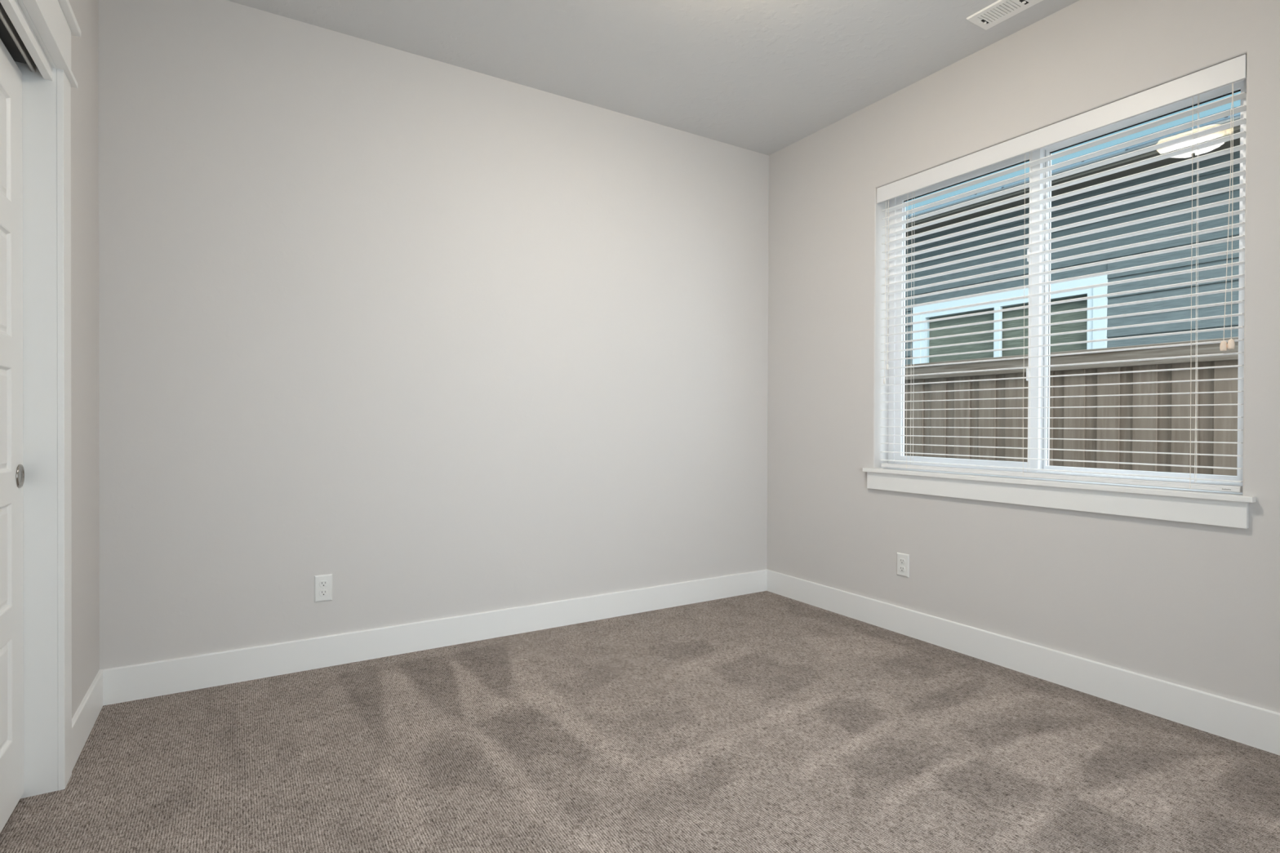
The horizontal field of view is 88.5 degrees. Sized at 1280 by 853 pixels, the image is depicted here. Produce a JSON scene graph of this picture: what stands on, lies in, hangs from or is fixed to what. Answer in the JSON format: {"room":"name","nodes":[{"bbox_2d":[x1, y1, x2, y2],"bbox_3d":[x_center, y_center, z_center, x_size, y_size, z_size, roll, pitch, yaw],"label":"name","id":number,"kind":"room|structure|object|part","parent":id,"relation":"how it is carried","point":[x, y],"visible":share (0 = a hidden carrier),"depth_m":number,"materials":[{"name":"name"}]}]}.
{"room":"empty bedroom","nodes":[
{"label":"empty bedroom","id":0,"kind":"room"},
{"bbox_2d":[68,0,99,718],"bbox_3d":[-1.342,-0.312,0.618,0.769,2.760,3.780,0,0,-31],"label":"wall","id":1,"kind":"structure","parent":0,"point":[84,49],"depth_m":2.23,"materials":[{"name":"grey paint"}]},
{"bbox_2d":[0,2,35,72],"bbox_3d":[-1.332,-0.995,1.181,0.105,0.027,1.491,0,0,-31],"label":"door track","id":2,"kind":"object","parent":1,"relation":"attached to","point":[9,36],"visible":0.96,"depth_m":1.71,"materials":[{"name":"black metal"}]},
{"bbox_2d":[0,38,24,833],"bbox_3d":[-1.531,0.025,1.495,0.040,2.002,0.769,0,0,-31],"label":"door","id":3,"kind":"structure","parent":2,"relation":"hanging from","point":[11,468],"depth_m":1.74,"materials":[{"name":"white paint"}]},
{"bbox_3d":[-1.697,0.136,1.801,0.004,0.065,0.065,0,0,-31],"label":"finger pull","id":4,"kind":"part","parent":3,"relation":"part of","materials":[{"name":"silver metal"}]},
{"bbox_2d":[0,0,52,80],"bbox_3d":[-1.278,-0.990,1.214,0.019,0.037,1.500,0,0,-31],"label":"trim","id":5,"kind":"structure","parent":1,"relation":"attached to","point":[12,8],"depth_m":1.66,"materials":[{"name":"white paint"}]},
{"bbox_2d":[14,0,57,798],"bbox_3d":[-1.329,0.014,1.191,0.148,2.081,1.536,0,0,-31],"label":"trim","id":6,"kind":"structure","parent":1,"relation":"attached to","point":[38,93],"depth_m":1.85,"materials":[{"name":"white paint"}]},
{"bbox_2d":[22,0,80,88],"bbox_3d":[-1.248,-1.099,1.233,0.034,0.180,1.750,0,0,-31],"label":"trim","id":7,"kind":"structure","parent":1,"relation":"attached to","point":[55,21],"depth_m":1.80,"materials":[{"name":"white paint"}]},
{"bbox_2d":[56,68,71,791],"bbox_3d":[-1.260,0.021,1.234,0.016,2.066,1.688,0,0,-31],"label":"trim","id":8,"kind":"structure","parent":1,"relation":"attached to","point":[64,511],"depth_m":1.88,"materials":[{"name":"white paint"}]},
{"bbox_2d":[71,670,102,770],"bbox_3d":[-1.849,0.975,2.195,0.012,0.142,0.554,0,0,-31],"label":"baseboard","id":9,"kind":"structure","parent":1,"relation":"attached to","point":[83,721],"depth_m":2.17,"materials":[{"name":"white paint"}]},
{"bbox_2d":[98,0,768,669],"bbox_3d":[-0.903,-0.261,3.173,4.265,2.890,0.120,0,0,-31],"label":"wall","id":10,"kind":"structure","parent":0,"point":[434,339],"depth_m":2.97,"materials":[{"name":"grey paint"}]},
{"bbox_2d":[314,573,332,602],"bbox_3d":[-1.360,0.695,2.825,0.070,0.114,0.009,0,0,-31],"label":"power outlet","id":11,"kind":"object","parent":10,"relation":"attached to","point":[322,583],"visible":1,"depth_m":2.82,"materials":[{"name":"white plastic"}]},
{"bbox_2d":[319,589,328,595],"bbox_3d":[-1.359,0.714,2.824,0.034,0.027,0.004,0,0,-31],"label":"socket","id":12,"kind":"object","parent":11,"relation":"attached to","point":[322,592],"depth_m":2.82,"materials":[{"name":"white plastic"}]},
{"bbox_2d":[319,580,328,586],"bbox_3d":[-1.359,0.675,2.823,0.034,0.027,0.004,0,0,-31],"label":"socket","id":13,"kind":"object","parent":11,"relation":"attached to","point":[322,583],"depth_m":2.82,"materials":[{"name":"white plastic"}]},
{"bbox_2d":[98,568,767,706],"bbox_3d":[-0.599,0.973,3.292,3.291,0.142,0.012,0,0,-31],"label":"baseboard","id":14,"kind":"structure","parent":10,"relation":"attached to","point":[126,683],"depth_m":2.97,"materials":[{"name":"white paint"}]},
{"bbox_2d":[0,591,1279,852],"bbox_3d":[0.104,1.048,1.502,3.960,0.001,3.800,0,0,-31],"label":"floor","id":15,"kind":"structure","parent":0,"point":[765,722],"depth_m":2.05,"materials":[{"name":"carpet"}]},
{"bbox_2d":[226,0,1079,155],"bbox_3d":[0.122,-1.752,1.531,4.300,0.120,4.030,0,0,-31],"label":"ceiling","id":16,"kind":"structure","parent":0,"point":[763,77],"depth_m":2.93,"materials":[{"name":"white paint"}]},
{"bbox_2d":[966,0,1043,30],"bbox_3d":[1.508,-1.685,2.612,0.140,0.017,0.358,0,0,-31],"label":"ceiling vent","id":17,"kind":"object","parent":16,"relation":"in","point":[1000,11],"visible":1,"depth_m":2.68,"materials":[{"name":"white metal"}]},
{"bbox_2d":[766,0,1279,712],"bbox_3d":[1.863,-0.247,2.579,0.165,2.890,3.780,0,0,-31],"label":"wall","id":18,"kind":"structure","parent":0,"point":[1194,606],"depth_m":2.83,"materials":[{"name":"grey paint"}]},
{"bbox_2d":[897,552,909,577],"bbox_3d":[1.319,0.696,3.302,0.009,0.114,0.070,0,0,-31],"label":"power outlet","id":19,"kind":"object","parent":18,"relation":"attached to","point":[903,559],"visible":1,"depth_m":3.29,"materials":[{"name":"white plastic"}]},
{"bbox_2d":[898,565,905,572],"bbox_3d":[1.317,0.715,3.301,0.004,0.027,0.034,0,0,-31],"label":"socket","id":20,"kind":"object","parent":19,"relation":"attached to","point":[901,568],"depth_m":3.30,"materials":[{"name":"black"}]},
{"bbox_2d":[899,558,905,564],"bbox_3d":[1.317,0.676,3.301,0.004,0.027,0.034,0,0,-31],"label":"socket","id":21,"kind":"object","parent":19,"relation":"attached to","point":[902,561],"depth_m":3.30,"materials":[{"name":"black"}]},
{"bbox_2d":[766,569,1279,755],"bbox_3d":[1.786,0.987,2.535,0.012,0.142,3.768,0,0,-31],"label":"baseboard","id":22,"kind":"structure","parent":18,"relation":"attached to","point":[1250,725],"depth_m":2.65,"materials":[{"name":"white paint"}]},
{"bbox_2d":[862,467,1256,528],"bbox_3d":[1.648,0.278,2.849,0.146,0.107,1.568,0,0,-31],"label":"window sill","id":23,"kind":"structure","parent":18,"relation":"attached to","point":[1223,508],"depth_m":2.60,"materials":[{"name":"white paint"}]},
{"bbox_3d":[1.649,0.234,2.848,0.146,0.018,1.568,0,0,-31],"label":"window stool","id":24,"kind":"part","parent":23,"relation":"part of","materials":[{"name":"white paint"}]},
{"bbox_2d":[888,79,1246,493],"bbox_3d":[1.750,-0.502,2.898,0.085,1.488,1.485,0,0,-31],"label":"window","id":25,"kind":"structure","parent":18,"relation":"in","point":[1241,86],"depth_m":2.87,"materials":[{"name":"white plastic"}]},
{"bbox_3d":[1.557,-0.514,3.180,0.030,1.410,0.734,0,0,-31],"label":"sliding sash","id":26,"kind":"part","parent":25,"relation":"part of","materials":[{"name":"white plastic"}]},
{"bbox_2d":[876,54,1246,492],"bbox_3d":[1.652,-0.513,2.835,0.072,1.458,1.477,0,0,-31],"label":"window blind","id":27,"kind":"object","parent":25,"relation":"attached to","point":[1232,71],"visible":0.94,"depth_m":2.63,"materials":[{"name":"white plastic"}]},
{"bbox_3d":[1.273,-0.720,3.411,0.003,0.944,0.003,0,0,-31],"label":"tilt cord","id":28,"kind":"part","parent":27,"relation":"part of","materials":[{"name":"white fabric"}]},
{"bbox_3d":[1.282,-0.756,3.397,0.003,0.871,0.003,0,0,-31],"label":"tilt cord","id":29,"kind":"part","parent":27,"relation":"part of","materials":[{"name":"white fabric"}]},
{"bbox_3d":[1.369,-0.500,3.316,0.002,1.385,0.004,0,0,-5],"label":"lift cord","id":30,"kind":"part","parent":27,"relation":"part of","materials":[{"name":"white fabric"}]},
{"bbox_3d":[1.670,-0.496,2.823,0.002,1.385,0.004,0,0,-5],"label":"lift cord","id":31,"kind":"part","parent":27,"relation":"part of","materials":[{"name":"white fabric"}]},
{"bbox_3d":[1.661,0.206,2.838,0.050,0.020,1.444,0,0,-31],"label":"rail","id":32,"kind":"part","parent":27,"relation":"part of","materials":[{"name":"white plastic"}]},
{"bbox_3d":[1.972,-0.492,2.329,0.002,1.385,0.004,0,0,-5],"label":"lift cord","id":33,"kind":"part","parent":27,"relation":"part of","materials":[{"name":"white fabric"}]},
{"bbox_3d":[1.994,-0.699,2.228,0.003,0.821,0.020,0,0,-31],"label":"pull cord","id":34,"kind":"part","parent":27,"relation":"part of","materials":[{"name":"white fabric"}]},
{"bbox_3d":[1.999,-0.701,2.219,0.002,0.817,0.005,0,0,-10],"label":"pull cord","id":35,"kind":"part","parent":27,"relation":"part of","materials":[{"name":"white fabric"}]},
{"bbox_3d":[2.000,-1.140,2.219,0.004,0.070,0.004,0,0,-31],"label":"pull cord","id":36,"kind":"part","parent":27,"relation":"part of","materials":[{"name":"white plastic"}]},
{"bbox_3d":[1.942,-0.509,2.607,0.030,1.410,0.713,0,0,-31],"label":"fixed sash","id":37,"kind":"part","parent":25,"relation":"part of","materials":[{"name":"white plastic"}]},
{"label":"outside","id":38,"kind":"structure","parent":0,"visible":0},
{"bbox_3d":[5.989,1.444,7.333,11.835,0.100,18.000,0,0,-31],"label":"ground","id":39,"kind":"structure","parent":38,"visible":0},
{"bbox_2d":[904,337,1238,475],"bbox_3d":[2.196,0.443,5.005,0.135,1.842,8.400,0,0,-31],"label":"wooden fence","id":40,"kind":"object","parent":39,"relation":"on","point":[1208,348],"visible":0.15,"depth_m":4.00,"materials":[{"name":"brown wood"}]},
{"bbox_3d":[2.166,-0.409,4.979,0.037,0.097,8.400,0,0,-31],"label":"rail","id":41,"kind":"part","parent":40,"relation":"part of","materials":[{"name":"brown wood"}]},
{"bbox_2d":[905,105,1240,364],"bbox_3d":[3.497,-0.776,6.963,2.372,4.326,12.000,0,0,-31],"label":"house","id":42,"kind":"structure","parent":39,"relation":"on","point":[1214,323],"depth_m":5.25,"materials":[{"name":"wood"}]},
{"bbox_2d":[928,294,1087,362],"bbox_3d":[3.314,-0.598,6.008,0.010,1.060,1.560,0,0,-31],"label":"window","id":43,"kind":"structure","parent":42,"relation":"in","point":[1082,336],"depth_m":5.99,"materials":[{"name":"white glass"}]},
{"bbox_3d":[3.254,-0.598,5.975,0.038,1.240,1.749,0,0,-31],"label":"window trim","id":44,"kind":"part","parent":42,"relation":"part of","materials":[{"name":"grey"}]}
]}

